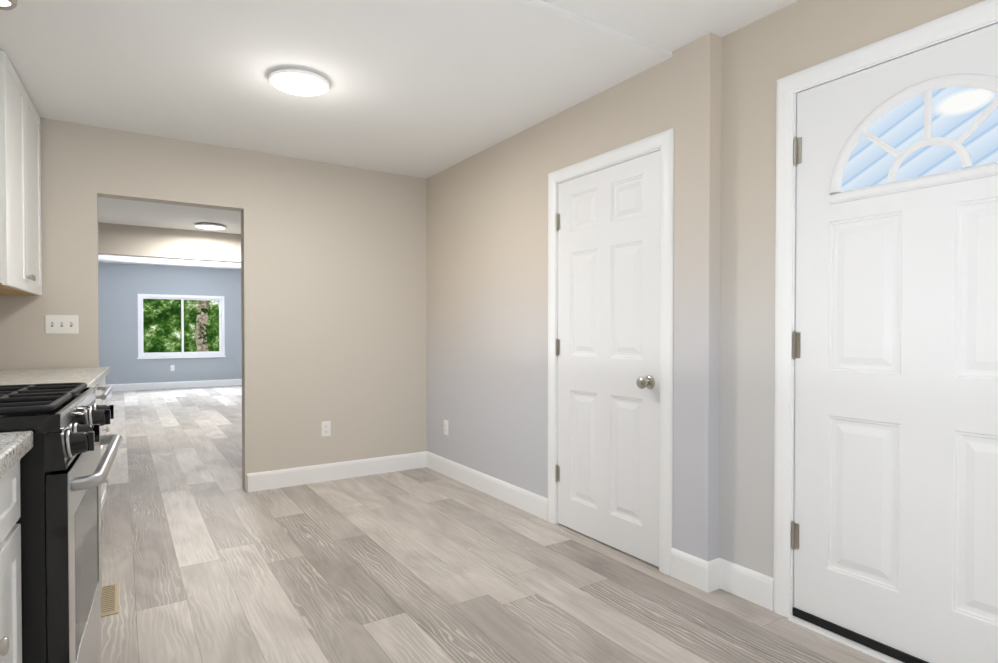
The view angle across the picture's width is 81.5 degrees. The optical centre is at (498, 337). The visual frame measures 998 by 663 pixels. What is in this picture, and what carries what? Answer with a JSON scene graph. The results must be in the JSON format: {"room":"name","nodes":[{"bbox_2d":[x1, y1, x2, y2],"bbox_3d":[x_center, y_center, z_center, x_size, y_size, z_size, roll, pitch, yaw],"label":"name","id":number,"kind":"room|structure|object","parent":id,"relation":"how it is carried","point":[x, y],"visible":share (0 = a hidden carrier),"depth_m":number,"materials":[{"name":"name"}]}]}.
{"room":"kitchen","nodes":[
{"label":"kitchen","id":0,"kind":"room"},
{"bbox_2d":[98,262,241,384],"bbox_3d":[-5.980,-0.213,11.746,6.440,2.400,0.120,0,1,-33],"label":"wall","id":1,"kind":"structure","parent":0,"point":[122,287],"depth_m":11.22,"materials":[{"name":"grey"}]},
{"bbox_2d":[106,379,241,390],"bbox_3d":[-5.943,0.923,11.705,6.200,0.130,0.014,0,1,-33],"label":"baseboard","id":2,"kind":"structure","parent":1,"relation":"attached to","point":[167,385],"depth_m":11.40,"materials":[{"name":"white wood"}]},
{"bbox_2d":[137,294,225,358],"bbox_3d":[-6.286,-0.225,11.510,1.550,1.250,0.120,0,1,-33],"label":"living room window","id":3,"kind":"structure","parent":1,"relation":"in","point":[181,354],"depth_m":11.51,"materials":[{"name":"white plastic"}]},
{"bbox_2d":[0,118,426,491],"bbox_3d":[-1.991,-0.113,3.997,3.240,2.400,0.120,0,1,-33],"label":"wall","id":4,"kind":"structure","parent":0,"point":[334,293],"depth_m":4.22,"materials":[{"name":"beige paint"}]},
{"bbox_2d":[0,50,41,295],"bbox_3d":[-2.575,-0.766,2.943,0.333,1.054,0.955,0,1,-31],"label":"upper cabinet","id":5,"kind":"object","parent":4,"relation":"attached to","point":[20,216],"visible":1,"depth_m":2.89,"materials":[{"name":"white wood"}]},
{"bbox_2d":[45,315,77,333],"bbox_3d":[-2.637,-0.081,3.494,0.162,0.115,0.016,0,1,-33],"label":"light switch","id":6,"kind":"object","parent":4,"relation":"attached to","point":[61,324],"visible":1,"depth_m":3.49,"materials":[{"name":"white plastic"}]},
{"bbox_2d":[321,421,330,436],"bbox_3d":[-1.305,0.687,4.378,0.070,0.115,0.008,0,1,-33],"label":"outlet","id":7,"kind":"object","parent":4,"relation":"attached to","point":[325,428],"visible":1,"depth_m":4.38,"materials":[{"name":"white plastic"}]},
{"bbox_2d":[0,0,797,269],"bbox_3d":[-1.954,-1.408,5.569,6.600,0.150,15.200,0,1,-33],"label":"ceiling","id":8,"kind":"structure","parent":0,"point":[425,89],"depth_m":2.77,"materials":[{"name":"white paint"}]},
{"bbox_2d":[0,0,16,9],"bbox_3d":[-1.847,-1.259,2.116,0.136,0.060,0.136,0,1,-33],"label":"ceiling light","id":9,"kind":"object","parent":8,"relation":"attached to","point":[8,4],"visible":1,"depth_m":2.15,"materials":[{"name":"silver metal"}]},
{"bbox_2d":[98,222,240,262],"bbox_3d":[-3.360,-1.181,7.723,6.200,0.360,0.160,0,1,-33],"label":"header beam","id":10,"kind":"structure","parent":8,"relation":"attached to","point":[139,241],"depth_m":7.16,"materials":[{"name":"beige paint"}]},
{"bbox_2d":[194,223,226,229],"bbox_3d":[-3.447,-1.330,6.924,0.350,0.041,0.350,0,1,-33],"label":"ceiling light","id":11,"kind":"object","parent":8,"relation":"attached to","point":[211,226],"visible":1,"depth_m":6.84,"materials":[{"name":"white"}]},
{"bbox_2d":[268,68,329,95],"bbox_3d":[-1.000,-1.278,2.903,0.292,0.041,0.292,0,1,-33],"label":"kitchen ceiling light","id":12,"kind":"object","parent":8,"relation":"attached to","point":[298,82],"visible":1,"depth_m":2.86,"materials":[{"name":"white"}]},
{"bbox_2d":[98,385,885,662],"bbox_3d":[-1.954,1.116,5.601,6.600,0.100,15.200,0,1,-33],"label":"floor","id":13,"kind":"structure","parent":0,"point":[206,558],"depth_m":2.66,"materials":[{"name":"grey wood"}]},
{"bbox_2d":[0,463,21,662],"bbox_3d":[-1.096,0.691,0.751,0.609,0.876,0.914,0,1,-31],"label":"base cabinet","id":14,"kind":"object","parent":13,"relation":"on","point":[10,507],"depth_m":1.22,"materials":[{"name":"white wood"}]},
{"bbox_2d":[0,431,32,478],"bbox_3d":[-0.502,0.246,-0.230,0.632,0.037,3.198,0,1,-31],"label":"countertop","id":15,"kind":"structure","parent":14,"relation":"on","point":[13,445],"depth_m":1.16,"materials":[{"name":"beige stone"}]},
{"bbox_2d":[0,382,122,662],"bbox_3d":[-1.448,0.624,1.522,0.742,0.990,0.741,0,1,-30],"label":"stove","id":16,"kind":"object","parent":13,"relation":"on","point":[65,467],"visible":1,"depth_m":1.35,"materials":[{"name":"black metal"}]},
{"bbox_2d":[95,387,103,511],"bbox_3d":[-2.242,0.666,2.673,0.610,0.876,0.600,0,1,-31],"label":"base cabinet","id":17,"kind":"object","parent":13,"relation":"on","point":[97,393],"depth_m":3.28,"materials":[{"name":"white wood"}]},
{"bbox_2d":[100,379,107,501],"bbox_3d":[-2.549,0.659,3.187,0.610,0.876,0.596,0,1,-31],"label":"base cabinet","id":18,"kind":"object","parent":13,"relation":"on","point":[103,389],"depth_m":3.37,"materials":[{"name":"white wood"}]},
{"bbox_2d":[0,367,109,390],"bbox_3d":[-2.204,0.209,2.625,0.632,0.037,1.903,0,1,-31],"label":"countertop","id":19,"kind":"structure","parent":18,"relation":"on","point":[92,376],"depth_m":2.89,"materials":[{"name":"beige stone"}]},
{"bbox_2d":[101,583,118,616],"bbox_3d":[-1.683,1.104,2.422,0.156,0.006,0.320,0,1,-33],"label":"floor vent","id":20,"kind":"object","parent":13,"relation":"in","point":[110,600],"visible":0.38,"depth_m":2.43,"materials":[{"name":"beige metal"}]},
{"bbox_2d":[427,32,721,560],"bbox_3d":[0.181,-0.122,3.762,0.140,2.425,2.888,0,1,-33],"label":"wall","id":21,"kind":"structure","parent":0,"point":[487,304],"depth_m":3.54,"materials":[{"name":"beige paint"}]},
{"bbox_2d":[444,420,447,434],"bbox_3d":[-0.418,0.705,4.553,0.008,0.115,0.070,0,1,-33],"label":"outlet","id":22,"kind":"object","parent":21,"relation":"attached to","point":[445,427],"visible":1,"depth_m":4.55,"materials":[{"name":"white plastic"}]},
{"bbox_2d":[556,150,660,566],"bbox_3d":[0.538,0.099,3.064,0.108,1.984,0.778,0,1,-33],"label":"closet door","id":23,"kind":"structure","parent":21,"relation":"in","point":[608,352],"depth_m":3.03,"materials":[{"name":"white wood"}]},
{"bbox_2d":[548,128,673,575],"bbox_3d":[0.595,0.064,3.096,0.136,2.070,0.926,0,1,-33],"label":"door frame","id":24,"kind":"structure","parent":21,"relation":"attached to","point":[663,141],"depth_m":2.73,"materials":[{"name":"white wood"}]},
{"bbox_2d":[719,0,984,577],"bbox_3d":[1.930,-0.090,1.232,0.140,2.425,3.262,0,1,-33],"label":"wall","id":25,"kind":"structure","parent":0,"point":[761,56],"depth_m":2.42,"materials":[{"name":"beige paint"}]},
{"bbox_2d":[246,451,772,610],"bbox_3d":[0.026,1.052,1.692,2.560,0.130,6.090,0,1,-33],"label":"baseboard","id":26,"kind":"structure","parent":25,"relation":"attached to","point":[750,585],"depth_m":3.95,"materials":[{"name":"white wood"}]},
{"bbox_2d":[773,0,997,662],"bbox_3d":[1.444,0.042,1.932,0.150,2.144,1.044,0,1,-33],"label":"door frame","id":27,"kind":"structure","parent":25,"relation":"attached to","point":[970,19],"depth_m":2.29,"materials":[{"name":"white wood"}]},
{"bbox_2d":[791,23,997,662],"bbox_3d":[1.396,0.074,1.905,0.118,2.052,0.896,0,1,-33],"label":"entry door","id":28,"kind":"structure","parent":25,"relation":"in","point":[894,535],"depth_m":1.97,"materials":[{"name":"painted wood"},{"name":"black rubber"},{"name":"brushed nickel"}]},
{"label":"outside","id":29,"kind":"structure","parent":0,"visible":0},
{"bbox_2d":[143,299,218,352],"bbox_3d":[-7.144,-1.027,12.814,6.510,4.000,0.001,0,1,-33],"label":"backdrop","id":30,"kind":"structure","parent":29,"point":[161,325],"depth_m":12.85,"materials":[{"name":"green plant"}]}
]}

